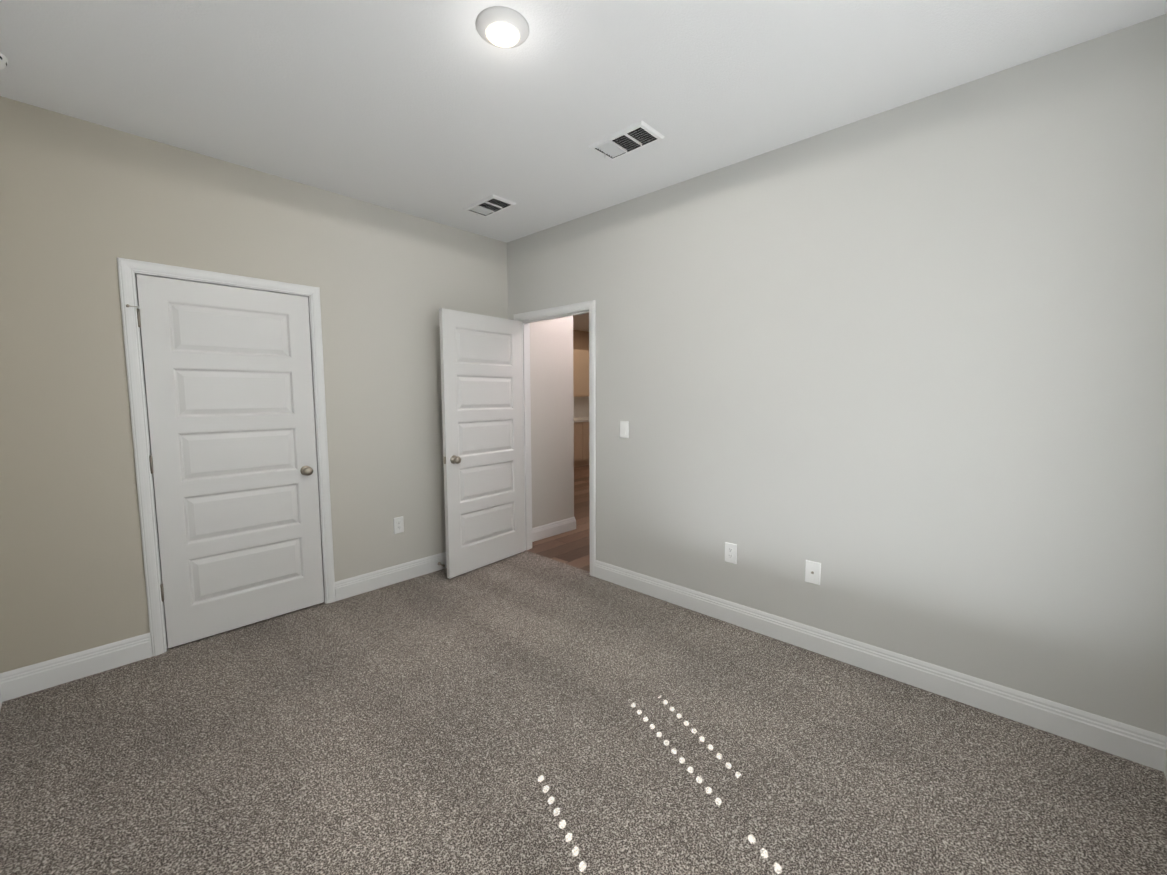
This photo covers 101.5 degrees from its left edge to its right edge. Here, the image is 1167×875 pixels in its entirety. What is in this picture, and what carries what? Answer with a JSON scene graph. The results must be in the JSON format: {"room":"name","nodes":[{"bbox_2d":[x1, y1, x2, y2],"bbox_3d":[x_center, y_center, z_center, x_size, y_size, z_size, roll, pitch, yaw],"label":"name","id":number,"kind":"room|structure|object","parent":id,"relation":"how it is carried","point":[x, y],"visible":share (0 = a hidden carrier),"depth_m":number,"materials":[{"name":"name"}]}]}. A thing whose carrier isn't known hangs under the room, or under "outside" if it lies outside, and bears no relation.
{"room":"empty bedroom","nodes":[
{"label":"empty bedroom","id":0,"kind":"room"},
{"bbox_2d":[0,96,573,672],"bbox_3d":[-1.495,-0.267,3.495,0.115,2.740,3.975,5,7,43],"label":"wall","id":1,"kind":"structure","parent":0,"point":[84,204],"depth_m":2.53,"materials":[{"name":"beige paint"}]},
{"bbox_2d":[0,672,7,709],"bbox_3d":[-1.285,1.277,0.892,3.898,0.132,0.016,5,7,43],"label":"baseboard","id":2,"kind":"structure","parent":1,"relation":"attached to","point":[3,683],"depth_m":2.21,"materials":[{"name":"white paint"}]},
{"bbox_2d":[4,633,151,699],"bbox_3d":[-2.523,1.143,2.406,0.016,0.132,0.506,5,7,43],"label":"baseboard","id":3,"kind":"structure","parent":1,"relation":"attached to","point":[36,677],"depth_m":2.38,"materials":[{"name":"white paint"}]},
{"bbox_2d":[126,274,323,647],"bbox_3d":[-2.071,0.137,2.850,0.168,2.030,0.861,5,7,43],"label":"closet door","id":4,"kind":"structure","parent":1,"relation":"in","point":[230,406],"depth_m":2.81,"materials":[{"name":"white paint"}]},
{"bbox_2d":[117,257,335,655],"bbox_3d":[-2.081,0.127,2.893,0.117,2.067,0.857,5,7,43],"label":"door frame","id":5,"kind":"structure","parent":1,"relation":"attached to","point":[177,278],"depth_m":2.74,"materials":[{"name":"white paint"}]},
{"bbox_2d":[335,552,446,600],"bbox_3d":[-1.157,1.012,3.821,0.092,0.132,1.548,5,7,43],"label":"baseboard","id":6,"kind":"structure","parent":1,"relation":"attached to","point":[362,583],"depth_m":3.55,"materials":[{"name":"white paint"}]},
{"bbox_2d":[393,516,403,533],"bbox_3d":[-1.393,0.662,3.596,0.008,0.124,0.079,5,7,43],"label":"outlet","id":7,"kind":"object","parent":1,"relation":"attached to","point":[398,523],"visible":1,"depth_m":3.59,"materials":[{"name":"white plastic"}]},
{"bbox_2d":[532,517,575,541],"bbox_3d":[-1.589,0.822,5.923,3.594,0.132,0.734,5,7,43],"label":"baseboard","id":8,"kind":"structure","parent":1,"relation":"attached to","point":[552,529],"depth_m":4.79,"materials":[{"name":"white paint"}]},
{"bbox_2d":[526,465,589,571],"bbox_3d":[1.899,0.851,6.898,7.630,0.120,7.053,5,7,43],"label":"floor","id":9,"kind":"structure","parent":0,"point":[571,547],"depth_m":4.66,"materials":[{"name":"brown wood"}]},
{"bbox_2d":[574,421,584,466],"bbox_3d":[-0.410,0.135,9.335,0.620,0.880,0.500,5,7,43],"label":"base cabinet","id":10,"kind":"object","parent":9,"relation":"on","point":[579,426],"depth_m":9.25,"materials":[{"name":"beige paint"}]},
{"bbox_2d":[574,417,588,420],"bbox_3d":[-0.236,-0.340,9.471,0.634,0.040,3.040,5,7,43],"label":"countertop","id":11,"kind":"structure","parent":10,"relation":"on","point":[575,418],"depth_m":9.61,"materials":[{"name":"beige stone"}]},
{"bbox_2d":[585,421,588,465],"bbox_3d":[-0.070,0.100,9.700,0.620,0.880,0.500,5,7,43],"label":"base cabinet","id":12,"kind":"object","parent":9,"relation":"on","point":[586,422],"depth_m":9.40,"materials":[{"name":"beige paint"}]},
{"bbox_2d":[573,330,588,350],"bbox_3d":[-0.631,-0.819,9.561,0.115,2.740,6.140,5,7,43],"label":"wall","id":13,"kind":"structure","parent":0,"point":[580,340],"depth_m":10.00,"materials":[{"name":"beige paint"}]},
{"bbox_2d":[573,349,588,396],"bbox_3d":[-0.174,-1.297,9.666,0.349,0.930,0.500,5,7,43],"label":"upper cabinet","id":14,"kind":"object","parent":13,"relation":"attached to","point":[580,357],"depth_m":9.54,"materials":[{"name":"beige paint"}]},
{"bbox_2d":[574,397,588,416],"bbox_3d":[-0.466,-0.603,9.660,0.011,0.450,3.000,5,7,43],"label":"backsplash","id":15,"kind":"structure","parent":13,"relation":"attached to","point":[581,404],"depth_m":10.11,"materials":[{"name":"beige tile"}]},
{"bbox_2d":[0,550,1166,874],"bbox_3d":[-0.289,1.303,1.975,4.128,0.120,3.177,5,7,43],"label":"floor carpet","id":16,"kind":"object","parent":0,"point":[526,714],"visible":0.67,"depth_m":1.85,"materials":[{"name":"grey carpet"}]},
{"bbox_2d":[0,0,1166,331],"bbox_3d":[0.813,-1.889,5.479,7.630,0.120,10.230,5,7,43],"label":"ceiling","id":17,"kind":"structure","parent":0,"point":[438,112],"depth_m":2.00,"materials":[{"name":"white paint"}]},
{"bbox_2d":[0,53,7,69],"bbox_3d":[-2.331,-1.473,1.839,0.144,0.036,0.144,5,7,43],"label":"smoke detector","id":18,"kind":"object","parent":17,"relation":"attached to","point":[3,61],"visible":1,"depth_m":1.87,"materials":[{"name":"white plastic"}]},
{"bbox_2d":[463,194,515,216],"bbox_3d":[-0.664,-1.614,3.361,0.355,0.038,0.205,5,7,43],"label":"ceiling vent","id":19,"kind":"object","parent":17,"relation":"in","point":[489,205],"visible":0.96,"depth_m":3.35,"materials":[{"name":"white metal"}]},
{"bbox_2d":[476,6,528,48],"bbox_3d":[-0.293,-1.467,1.730,0.192,0.040,0.192,5,7,43],"label":"recessed light","id":20,"kind":"object","parent":17,"relation":"in","point":[502,27],"visible":1,"depth_m":1.69,"materials":[{"name":"white glass"}]},
{"bbox_2d":[588,120,664,160],"bbox_3d":[0.222,-1.540,2.511,0.355,0.038,0.205,5,7,43],"label":"ceiling vent","id":21,"kind":"object","parent":17,"relation":"in","point":[629,139],"visible":0.98,"depth_m":2.50,"materials":[{"name":"white metal"}]},
{"bbox_2d":[507,13,1166,736],"bbox_3d":[0.843,-0.228,2.985,4.013,2.740,0.115,5,7,43],"label":"wall","id":22,"kind":"structure","parent":0,"point":[899,373],"depth_m":2.22,"materials":[{"name":"beige paint"}]},
{"bbox_2d":[439,308,524,578],"bbox_3d":[-0.789,0.039,3.892,0.168,2.030,0.825,4,7,38],"label":"entry door","id":23,"kind":"structure","parent":22,"relation":"in","point":[482,397],"depth_m":3.83,"materials":[{"name":"white paint"}]},
{"bbox_2d":[514,300,595,575],"bbox_3d":[-0.221,0.001,3.984,0.943,2.110,0.133,5,7,43],"label":"door frame","id":24,"kind":"structure","parent":22,"relation":"attached to","point":[590,305],"depth_m":3.79,"materials":[{"name":"white paint"}]},
{"bbox_2d":[620,421,628,437],"bbox_3d":[0.290,-0.058,3.429,0.079,0.124,0.011,5,7,43],"label":"rocker light switch","id":25,"kind":"object","parent":22,"relation":"attached to","point":[624,429],"visible":1,"depth_m":3.42,"materials":[{"name":"white plastic"}]},
{"bbox_2d":[725,542,736,563],"bbox_3d":[0.904,0.711,2.931,0.079,0.124,0.008,5,7,43],"label":"outlet","id":26,"kind":"object","parent":22,"relation":"attached to","point":[730,552],"visible":1,"depth_m":2.93,"materials":[{"name":"white plastic"}]},
{"bbox_2d":[805,560,820,584],"bbox_3d":[1.252,0.739,2.606,0.079,0.124,0.016,5,7,43],"label":"outlet plate","id":27,"kind":"object","parent":22,"relation":"attached to","point":[813,572],"visible":1,"depth_m":2.60,"materials":[{"name":"white plastic"}]},
{"bbox_2d":[594,560,1162,768],"bbox_3d":[1.130,1.102,2.754,2.833,0.132,0.016,5,7,43],"label":"baseboard","id":28,"kind":"structure","parent":22,"relation":"attached to","point":[1114,738],"depth_m":2.28,"materials":[{"name":"white paint"}]},
{"bbox_2d":[1156,736,1166,779],"bbox_3d":[1.173,1.289,0.691,0.016,0.132,2.997,5,7,43],"label":"baseboard","id":29,"kind":"structure","parent":22,"relation":"attached to","point":[1161,764],"depth_m":1.79,"materials":[{"name":"white paint"}]}
]}

